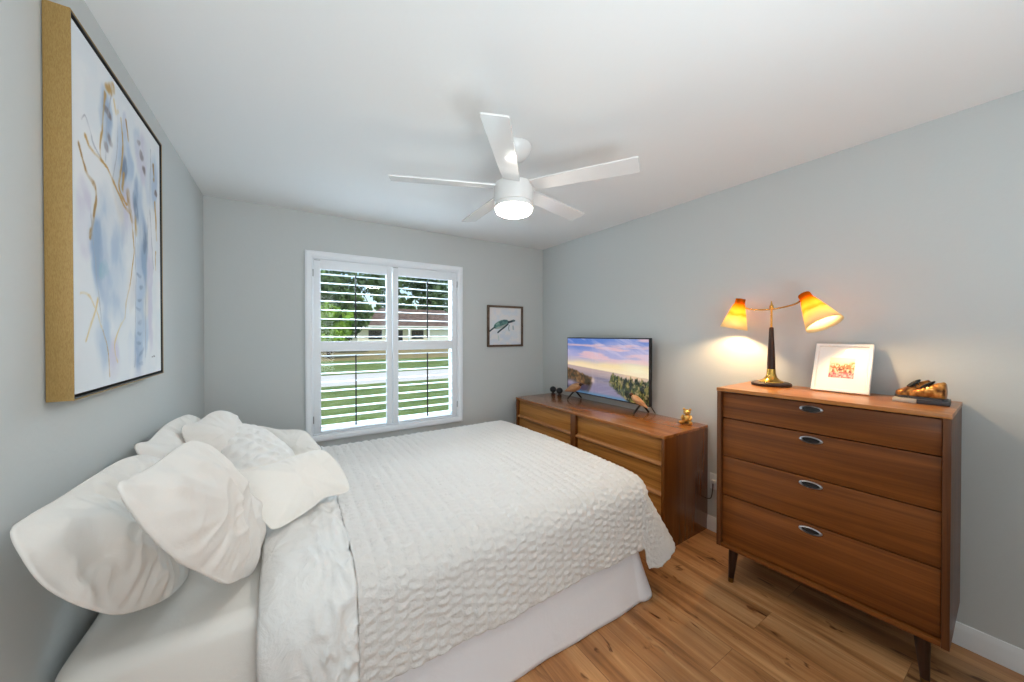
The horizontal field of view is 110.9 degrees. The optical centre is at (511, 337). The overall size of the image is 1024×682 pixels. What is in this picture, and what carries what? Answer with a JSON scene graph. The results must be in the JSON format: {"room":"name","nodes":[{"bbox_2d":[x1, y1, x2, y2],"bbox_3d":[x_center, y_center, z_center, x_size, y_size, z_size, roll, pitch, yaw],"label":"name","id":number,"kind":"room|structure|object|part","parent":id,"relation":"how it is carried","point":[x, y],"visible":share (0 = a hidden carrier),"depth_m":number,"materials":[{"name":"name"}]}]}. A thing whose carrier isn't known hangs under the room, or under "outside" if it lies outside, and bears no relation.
{"room":"bedroom","nodes":[
{"label":"bedroom","id":0,"kind":"room"},
{"bbox_2d":[0,0,204,681],"bbox_3d":[-1.095,0.196,0.604,0.160,2.440,4.912,0,1,-32],"label":"wall","id":1,"kind":"structure","parent":0,"point":[47,450],"depth_m":0.88,"materials":[{"name":"grey paint"}]},
{"bbox_2d":[42,0,163,402],"bbox_3d":[-1.370,-0.345,1.230,0.048,1.017,0.780,0,1,-32],"label":"wall art","id":2,"kind":"object","parent":1,"relation":"attached to","point":[102,160],"visible":1,"depth_m":1.03,"materials":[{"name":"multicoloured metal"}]},
{"bbox_2d":[221,423,294,468],"bbox_3d":[-1.242,0.558,1.738,0.301,0.210,0.653,0,1,-42],"label":"cushion","id":3,"kind":"object","parent":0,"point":[254,445],"visible":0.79,"depth_m":1.69,"materials":[{"name":"white fabric"}]},
{"bbox_2d":[203,195,542,446],"bbox_3d":[-0.986,0.174,3.487,3.114,2.440,0.160,0,1,-32],"label":"wall","id":4,"kind":"structure","parent":0,"point":[254,254],"depth_m":2.89,"materials":[{"name":"grey paint"}]},
{"bbox_2d":[313,281,450,430],"bbox_3d":[-1.183,0.074,3.400,1.315,1.510,0.055,0,1,-32],"label":"window","id":5,"kind":"structure","parent":4,"relation":"in","point":[449,282],"depth_m":3.58,"materials":[{"name":"white paint"}]},
{"bbox_2d":[305,250,462,441],"bbox_3d":[-1.118,0.076,3.298,1.411,1.599,0.091,0,1,-32],"label":"plantation shutters","id":6,"kind":"object","parent":5,"relation":"attached to","point":[315,261],"visible":1,"depth_m":3.25,"materials":[{"name":"white paint"}]},
{"bbox_3d":[-1.396,0.077,3.132,0.640,1.473,0.028,0,1,-32],"label":"shutter panel","id":7,"kind":"part","parent":6,"relation":"part of","materials":[{"name":"white paint"}]},
{"bbox_3d":[-1.370,0.463,3.094,0.011,0.615,0.011,0,1,-32],"label":"tilt rod","id":8,"kind":"part","parent":6,"relation":"part of","materials":[{"name":"white paint"}]},
{"bbox_3d":[-1.370,-0.267,3.088,0.011,0.549,0.011,0,1,-32],"label":"tilt rod","id":9,"kind":"part","parent":6,"relation":"part of","materials":[{"name":"white paint"}]},
{"bbox_3d":[-0.851,0.074,3.478,0.644,1.473,0.028,0,1,-32],"label":"shutter panel","id":10,"kind":"part","parent":6,"relation":"part of","materials":[{"name":"white paint"}]},
{"bbox_3d":[-0.825,0.460,3.440,0.011,0.615,0.011,0,1,-32],"label":"tilt rod","id":11,"kind":"part","parent":6,"relation":"part of","materials":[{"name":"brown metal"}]},
{"bbox_3d":[-0.825,-0.269,3.434,0.011,0.549,0.011,0,1,-32],"label":"tilt rod","id":12,"kind":"part","parent":6,"relation":"part of","materials":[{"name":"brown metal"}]},
{"bbox_2d":[487,305,522,346],"bbox_3d":[-0.073,-0.123,3.953,0.463,0.457,0.027,0,1,-32],"label":"picture","id":13,"kind":"object","parent":4,"relation":"attached to","point":[504,323],"visible":1,"depth_m":3.95,"materials":[{"name":"grey wood"}]},
{"bbox_2d":[84,0,1023,249],"bbox_3d":[0.287,-1.106,1.471,3.434,0.150,4.912,0,1,-32],"label":"ceiling","id":14,"kind":"structure","parent":0,"point":[311,106],"depth_m":1.44,"materials":[{"name":"white paint"}]},
{"bbox_2d":[388,112,639,221],"bbox_3d":[-0.004,-0.848,1.956,1.257,0.371,1.216,0,1,-32],"label":"ceiling fan","id":15,"kind":"object","parent":14,"relation":"hanging from","point":[514,197],"visible":1,"depth_m":1.82,"materials":[{"name":"white paint"}]},
{"bbox_3d":[-0.360,-0.812,1.844,0.536,0.028,0.111,0,0,-11],"label":"blade","id":16,"kind":"part","parent":15,"relation":"part of","materials":[{"name":"white"}]},
{"bbox_3d":[-0.175,-0.815,2.247,0.111,0.028,0.536,0,1,-29],"label":"blade","id":17,"kind":"part","parent":15,"relation":"part of","materials":[{"name":"white"}]},
{"bbox_3d":[-0.033,-0.809,1.544,0.111,0.028,0.536,0,0,7],"label":"blade","id":18,"kind":"part","parent":15,"relation":"part of","materials":[{"name":"white"}]},
{"bbox_3d":[0.265,-0.814,2.196,0.111,0.028,0.536,0,1,43],"label":"blade","id":19,"kind":"part","parent":15,"relation":"part of","materials":[{"name":"white"}]},
{"bbox_3d":[0.353,-0.811,1.762,0.536,0.028,0.111,0,0,25],"label":"blade","id":20,"kind":"part","parent":15,"relation":"part of","materials":[{"name":"white"}]},
{"bbox_2d":[514,529,1023,681],"bbox_3d":[0.287,1.469,1.492,3.434,0.120,4.912,0,1,-32],"label":"floor","id":21,"kind":"structure","parent":0,"point":[696,625],"depth_m":1.64,"materials":[{"name":"wood"}]},
{"bbox_2d":[54,501,651,681],"bbox_3d":[-0.577,1.097,2.049,2.203,0.609,1.688,0,1,-32],"label":"bed","id":22,"kind":"object","parent":21,"relation":"on","point":[205,631],"visible":0.22,"depth_m":1.08,"materials":[{"name":"white fabric"}]},
{"bbox_2d":[10,455,188,614],"bbox_3d":[-1.055,0.568,0.999,0.183,0.460,0.805,0,1,-35],"label":"pillow","id":23,"kind":"object","parent":22,"relation":"on","point":[84,546],"visible":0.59,"depth_m":0.80,"materials":[{"name":"white fabric"}]},
{"bbox_2d":[134,414,200,458],"bbox_3d":[-1.480,0.569,1.612,0.158,0.404,0.887,0,1,-32],"label":"pillow","id":24,"kind":"object","parent":22,"relation":"on","point":[169,437],"visible":0.19,"depth_m":1.42,"materials":[{"name":"white fabric"}]},
{"bbox_2d":[117,441,265,583],"bbox_3d":[-0.864,0.532,1.024,0.186,0.530,0.800,0,0,-25],"label":"pillow","id":25,"kind":"object","parent":22,"relation":"on","point":[193,503],"visible":1,"depth_m":0.87,"materials":[{"name":"white fabric"}]},
{"bbox_3d":[-0.613,0.942,2.029,2.122,0.297,1.535,0,1,-32],"label":"mattress","id":26,"kind":"part","parent":22,"relation":"part of","materials":[{"name":"white fabric"}]},
{"bbox_2d":[181,411,242,451],"bbox_3d":[-1.409,0.521,1.723,0.171,0.298,0.397,0,0,-14],"label":"pillow","id":27,"kind":"object","parent":22,"relation":"on","point":[216,428],"visible":0.5,"depth_m":1.65,"materials":[{"name":"white fabric"}]},
{"bbox_2d":[256,445,359,681],"bbox_3d":[-1.046,0.969,1.759,0.270,0.557,1.794,0,1,-32],"label":"comforter","id":28,"kind":"object","parent":22,"relation":"on","point":[307,629],"visible":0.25,"depth_m":1.08,"materials":[{"name":"white fabric"}]},
{"bbox_2d":[259,426,320,454],"bbox_3d":[-1.286,0.646,2.052,0.519,0.220,0.252,0,1,35],"label":"cushion","id":29,"kind":"object","parent":28,"relation":"on","point":[299,441],"visible":0.39,"depth_m":2.07,"materials":[{"name":"white fabric"}]},
{"bbox_2d":[237,449,348,528],"bbox_3d":[-0.895,0.610,1.477,0.200,0.203,0.411,0,1,28],"label":"cushion","id":30,"kind":"object","parent":28,"relation":"on","point":[287,488],"visible":0.93,"depth_m":1.42,"materials":[{"name":"white fabric"}]},
{"bbox_2d":[320,420,675,681],"bbox_3d":[-0.227,0.986,2.276,1.681,0.517,1.760,0,1,-32],"label":"quilt","id":31,"kind":"object","parent":22,"relation":"on","point":[455,533],"visible":0.98,"depth_m":1.58,"materials":[{"name":"white fabric"}]},
{"bbox_2d":[516,393,707,545],"bbox_3d":[0.737,1.017,3.157,0.534,0.759,1.730,0,1,-33],"label":"dresser","id":32,"kind":"object","parent":21,"relation":"on","point":[670,457],"visible":0.52,"depth_m":2.54,"materials":[{"name":"brown wood"}]},
{"bbox_3d":[0.271,1.021,3.872,0.532,0.739,0.022,0,1,-33],"label":"panel","id":33,"kind":"part","parent":32,"relation":"part of","materials":[{"name":"brown wood"}]},
{"bbox_3d":[0.291,0.830,3.386,0.025,0.030,0.807,0,1,-33],"label":"lip pull","id":34,"kind":"part","parent":32,"relation":"part of","materials":[{"name":"brown wood"}]},
{"bbox_3d":[0.313,0.940,3.401,0.032,0.173,0.807,0,1,-33],"label":"drawer","id":35,"kind":"part","parent":32,"relation":"part of","materials":[{"name":"brown wood"}]},
{"bbox_3d":[0.313,0.744,3.400,0.032,0.166,0.807,0,1,-33],"label":"drawer","id":36,"kind":"part","parent":32,"relation":"part of","materials":[{"name":"brown wood"}]},
{"bbox_2d":[550,386,555,394],"bbox_3d":[0.455,0.587,3.906,0.072,0.088,0.072,0,1,-32],"label":"figurine","id":37,"kind":"object","parent":32,"relation":"on","point":[552,389],"visible":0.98,"depth_m":3.88,"materials":[{"name":"black"}]},
{"bbox_2d":[556,388,562,395],"bbox_3d":[0.512,0.588,3.806,0.072,0.088,0.072,0,1,-32],"label":"figurine","id":38,"kind":"object","parent":32,"relation":"on","point":[559,391],"visible":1,"depth_m":3.78,"materials":[{"name":"black"}]},
{"bbox_2d":[567,337,654,414],"bbox_3d":[0.857,0.320,3.282,0.195,0.632,1.001,0,1,-32],"label":"television","id":39,"kind":"object","parent":32,"relation":"on","point":[608,368],"visible":0.98,"depth_m":3.19,"materials":[{"name":"black plastic"}]},
{"bbox_2d":[565,383,582,391],"bbox_3d":[0.625,0.504,3.530,0.080,0.118,0.303,0,1,-30],"label":"bird","id":40,"kind":"object","parent":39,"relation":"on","point":[574,387],"visible":1,"depth_m":3.49},
{"bbox_2d":[629,392,647,407],"bbox_3d":[1.028,0.513,2.885,0.054,0.107,0.194,0,1,-36],"label":"bird","id":41,"kind":"object","parent":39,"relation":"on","point":[636,399],"visible":1,"depth_m":2.86},
{"bbox_3d":[1.077,0.596,2.939,0.185,0.086,0.021,0,1,-27],"label":"leg","id":42,"kind":"part","parent":39,"relation":"part of","materials":[{"name":"black metal"}]},
{"bbox_3d":[0.769,0.836,2.655,0.025,0.030,0.807,0,1,-33],"label":"lip pull","id":43,"kind":"part","parent":32,"relation":"part of","materials":[{"name":"brown wood"}]},
{"bbox_3d":[0.791,0.946,2.671,0.032,0.173,0.807,0,1,-33],"label":"drawer","id":44,"kind":"part","parent":32,"relation":"part of","materials":[{"name":"brown wood"}]},
{"bbox_3d":[0.791,0.750,2.669,0.032,0.166,0.807,0,1,-33],"label":"drawer","id":45,"kind":"part","parent":32,"relation":"part of","materials":[{"name":"brown wood"}]},
{"bbox_3d":[0.769,1.035,2.657,0.025,0.030,0.807,0,1,-33],"label":"lip pull","id":46,"kind":"part","parent":32,"relation":"part of","materials":[{"name":"brown wood"}]},
{"bbox_3d":[0.791,1.184,2.672,0.032,0.252,0.807,0,1,-33],"label":"drawer","id":47,"kind":"part","parent":32,"relation":"part of","materials":[{"name":"brown wood"}]},
{"bbox_3d":[1.205,1.032,2.444,0.532,0.739,0.022,0,1,-33],"label":"panel","id":48,"kind":"part","parent":32,"relation":"part of","materials":[{"name":"brown wood"}]},
{"bbox_2d":[679,408,692,424],"bbox_3d":[1.286,0.584,2.597,0.092,0.116,0.087,0,1,38],"label":"bear figurine","id":49,"kind":"object","parent":32,"relation":"on","point":[686,419],"visible":1,"depth_m":2.59,"materials":[{"name":"gold plastic"}]},
{"bbox_2d":[716,382,962,681],"bbox_3d":[1.619,0.850,1.830,0.447,1.114,0.860,0,1,-35],"label":"dresser","id":50,"kind":"object","parent":21,"relation":"on","point":[854,499],"visible":1,"depth_m":1.59,"materials":[{"name":"brown wood"}]},
{"bbox_3d":[1.381,0.757,2.172,0.444,0.897,0.022,0,1,-35],"label":"panel","id":51,"kind":"part","parent":50,"relation":"part of","materials":[{"name":"brown wood"}]},
{"bbox_3d":[1.271,1.305,2.022,0.048,0.200,0.048,0,1,-35],"label":"leg","id":52,"kind":"part","parent":50,"relation":"part of","materials":[{"name":"brown wood"}]},
{"bbox_2d":[721,291,843,387],"bbox_3d":[1.560,0.020,2.063,0.250,0.541,0.661,0,0,-17],"label":"table lamp","id":53,"kind":"object","parent":50,"relation":"on","point":[818,316],"visible":1,"depth_m":2.06,"materials":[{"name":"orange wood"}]},
{"bbox_3d":[1.458,-0.152,2.281,0.154,0.194,0.154,5,8,-33],"label":"lamp shade","id":54,"kind":"part","parent":53,"relation":"part of","materials":[{"name":"white"}]},
{"bbox_3d":[1.566,0.065,2.128,0.042,0.250,0.042,0,1,-32],"label":"stem","id":55,"kind":"part","parent":53,"relation":"part of","materials":[{"name":"brown wood"}]},
{"bbox_3d":[1.566,-0.138,2.126,0.022,0.160,0.022,0,1,-32],"label":"rod","id":56,"kind":"part","parent":53,"relation":"part of","materials":[{"name":"gold metal"}]},
{"bbox_3d":[1.550,-0.182,2.098,0.055,0.039,0.346,0,0,-15],"label":"arm","id":57,"kind":"part","parent":53,"relation":"part of","materials":[{"name":"gold metal"}]},
{"bbox_3d":[1.583,-0.148,1.848,0.162,0.194,0.162,12,-36,-29],"label":"lamp shade","id":58,"kind":"part","parent":53,"relation":"part of","materials":[{"name":"white"}]},
{"bbox_3d":[1.621,1.198,1.835,0.440,0.020,0.812,0,1,-35],"label":"rail","id":59,"kind":"part","parent":50,"relation":"part of","materials":[{"name":"brown wood"}]},
{"bbox_3d":[1.466,1.047,1.724,0.032,0.271,0.808,0,1,-35],"label":"drawer","id":60,"kind":"part","parent":50,"relation":"part of","materials":[{"name":"brown wood"}]},
{"bbox_3d":[1.466,0.797,1.722,0.032,0.219,0.808,0,1,-35],"label":"drawer","id":61,"kind":"part","parent":50,"relation":"part of","materials":[{"name":"brown wood"}]},
{"bbox_3d":[1.466,0.576,1.721,0.032,0.213,0.808,0,1,-35],"label":"drawer","id":62,"kind":"part","parent":50,"relation":"part of","materials":[{"name":"brown wood"}]},
{"bbox_3d":[1.466,0.392,1.719,0.032,0.145,0.808,0,1,-35],"label":"drawer","id":63,"kind":"part","parent":50,"relation":"part of","materials":[{"name":"brown wood"}]},
{"bbox_2d":[810,344,874,395],"bbox_3d":[1.763,0.165,1.883,0.122,0.256,0.232,0,1,-34],"label":"photo frame","id":64,"kind":"object","parent":50,"relation":"on","point":[839,368],"visible":1,"depth_m":1.87,"materials":[{"name":"white paint"}]},
{"bbox_2d":[892,379,950,406],"bbox_3d":[1.852,0.243,1.595,0.128,0.103,0.168,0,1,-37],"label":"figurine","id":65,"kind":"object","parent":50,"relation":"on","point":[926,392],"visible":1,"depth_m":1.56,"materials":[{"name":"brown"}]},
{"bbox_3d":[1.677,1.310,1.442,0.048,0.200,0.048,0,1,-35],"label":"leg","id":66,"kind":"part","parent":50,"relation":"part of","materials":[{"name":"brown wood"}]},
{"bbox_3d":[1.859,0.763,1.488,0.444,0.897,0.022,0,1,-35],"label":"panel","id":67,"kind":"part","parent":50,"relation":"part of","materials":[{"name":"brown wood"}]},
{"bbox_2d":[543,90,1023,649],"bbox_3d":[1.669,0.182,2.359,0.160,2.440,4.912,0,1,-32],"label":"wall","id":68,"kind":"structure","parent":0,"point":[914,236],"depth_m":1.85,"materials":[{"name":"grey paint"}]},
{"bbox_2d":[706,472,716,498],"bbox_3d":[1.439,1.082,2.544,0.036,0.195,0.107,0,1,-32],"label":"wall socket","id":69,"kind":"object","parent":68,"relation":"attached to","point":[713,477],"visible":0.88,"depth_m":2.54,"materials":[{"name":"white paint"}]},
{"bbox_3d":[1.461,1.041,2.537,0.007,0.114,0.072,0,1,-32],"label":"plate","id":70,"kind":"part","parent":69,"relation":"part of","materials":[{"name":"white paint"}]},
{"bbox_2d":[707,514,1023,674],"bbox_3d":[1.596,1.352,2.322,0.012,0.102,4.592,0,1,-32],"label":"baseboard","id":71,"kind":"structure","parent":68,"relation":"attached to","point":[1010,656],"depth_m":1.55,"materials":[{"name":"white paint"}]},
{"label":"outside","id":72,"kind":"structure","parent":0,"visible":0},
{"bbox_2d":[321,349,448,360],"bbox_3d":[4.494,1.257,39.581,170.000,0.010,18.000,0,1,-32],"label":"verge","id":73,"kind":"structure","parent":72,"point":[430,355],"depth_m":27.47,"materials":[{"name":"green plant"}]},
{"bbox_2d":[321,302,353,357],"bbox_3d":[-12.013,-0.484,23.120,3.080,3.865,3.232,0,1,-37],"label":"bush","id":74,"kind":"object","parent":73,"relation":"on","point":[329,324],"visible":0.58,"depth_m":22.61,"materials":[{"name":"green plant"}]},
{"bbox_3d":[-12.013,-0.768,23.117,3.080,3.296,3.232,0,1,-37],"label":"crown","id":75,"kind":"part","parent":74,"relation":"part of","materials":[{"name":"green plant"}]},
{"bbox_2d":[321,272,362,352],"bbox_3d":[-15.398,-2.104,29.355,5.118,6.989,5.604,0,1,-35],"label":"tree","id":76,"kind":"object","parent":73,"relation":"on","point":[324,287],"visible":0.31,"depth_m":29.01,"materials":[{"name":"green plant"}]},
{"bbox_2d":[345,288,374,340],"bbox_3d":[-16.182,-1.826,34.882,4.477,6.329,5.071,0,0,8],"label":"tree","id":77,"kind":"object","parent":73,"relation":"on","point":[366,307],"visible":0.16,"depth_m":34.87,"materials":[{"name":"green plant"}]},
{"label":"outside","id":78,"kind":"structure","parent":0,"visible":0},
{"bbox_2d":[321,357,448,424],"bbox_3d":[-17.357,1.044,74.007,170.000,0.100,136.448,0,1,-32],"label":"lawn","id":79,"kind":"structure","parent":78,"point":[445,363],"depth_m":9.38,"materials":[{"name":"green plant"}]},
{"bbox_2d":[321,270,344,299],"bbox_3d":[-30.803,-5.502,58.349,8.880,13.463,10.022,0,0,-11],"label":"tree","id":80,"kind":"object","parent":79,"relation":"on","point":[322,271],"visible":0.04,"depth_m":56.33,"materials":[{"name":"green plant"}]},
{"bbox_2d":[330,270,372,312],"bbox_3d":[-32.942,-6.677,70.152,10.529,15.608,9.884,0,1,-33],"label":"tree","id":81,"kind":"object","parent":79,"relation":"on","point":[348,280],"visible":0.08,"depth_m":68.50,"materials":[{"name":"green plant"}]},
{"bbox_2d":[354,273,407,309],"bbox_3d":[-23.543,-5.804,63.548,9.296,13.926,8.761,0,0,-11],"label":"tree","id":82,"kind":"object","parent":79,"relation":"on","point":[360,281],"visible":0.41,"depth_m":61.89,"materials":[{"name":"green plant"}]},
{"bbox_2d":[374,277,415,310],"bbox_3d":[-24.287,-7.329,75.671,10.404,16.845,10.086,0,0,-7],"label":"tree","id":83,"kind":"object","parent":79,"relation":"on","point":[405,284],"visible":0.09,"depth_m":75.46,"materials":[{"name":"green plant"}]},
{"bbox_2d":[350,308,448,340],"bbox_3d":[-15.483,-1.667,56.105,19.200,5.600,9.850,0,1,-32],"label":"house","id":84,"kind":"structure","parent":79,"relation":"on","point":[439,328],"depth_m":52.76,"materials":[{"name":"beige"}]},
{"bbox_3d":[-16.382,0.022,51.188,1.000,2.100,0.050,0,1,-32],"label":"door","id":85,"kind":"part","parent":84,"relation":"part of","materials":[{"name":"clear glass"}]},
{"bbox_3d":[-11.142,-0.014,54.502,3.200,2.280,0.070,0,1,-32],"label":"garage door","id":86,"kind":"part","parent":84,"relation":"part of","materials":[{"name":"white"}]},
{"bbox_2d":[406,277,448,311],"bbox_3d":[-15.809,-6.726,67.709,9.565,15.712,8.256,0,0,-2],"label":"tree","id":87,"kind":"object","parent":79,"relation":"on","point":[414,285],"visible":0.59,"depth_m":66.82,"materials":[{"name":"green plant"}]},
{"bbox_2d":[430,280,448,312],"bbox_3d":[-15.360,-6.783,80.636,8.729,15.666,9.676,0,1,41],"label":"tree","id":88,"kind":"object","parent":79,"relation":"on","point":[439,281],"visible":0.06,"depth_m":78.39,"materials":[{"name":"green plant"}]},
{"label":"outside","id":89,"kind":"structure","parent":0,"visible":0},
{"bbox_2d":[321,369,448,386],"bbox_3d":[13.899,1.372,24.764,170.000,0.012,3.100,0,1,-32],"label":"road","id":90,"kind":"structure","parent":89,"point":[439,371],"depth_m":12.77,"materials":[{"name":"grey asphalt"}]}
]}

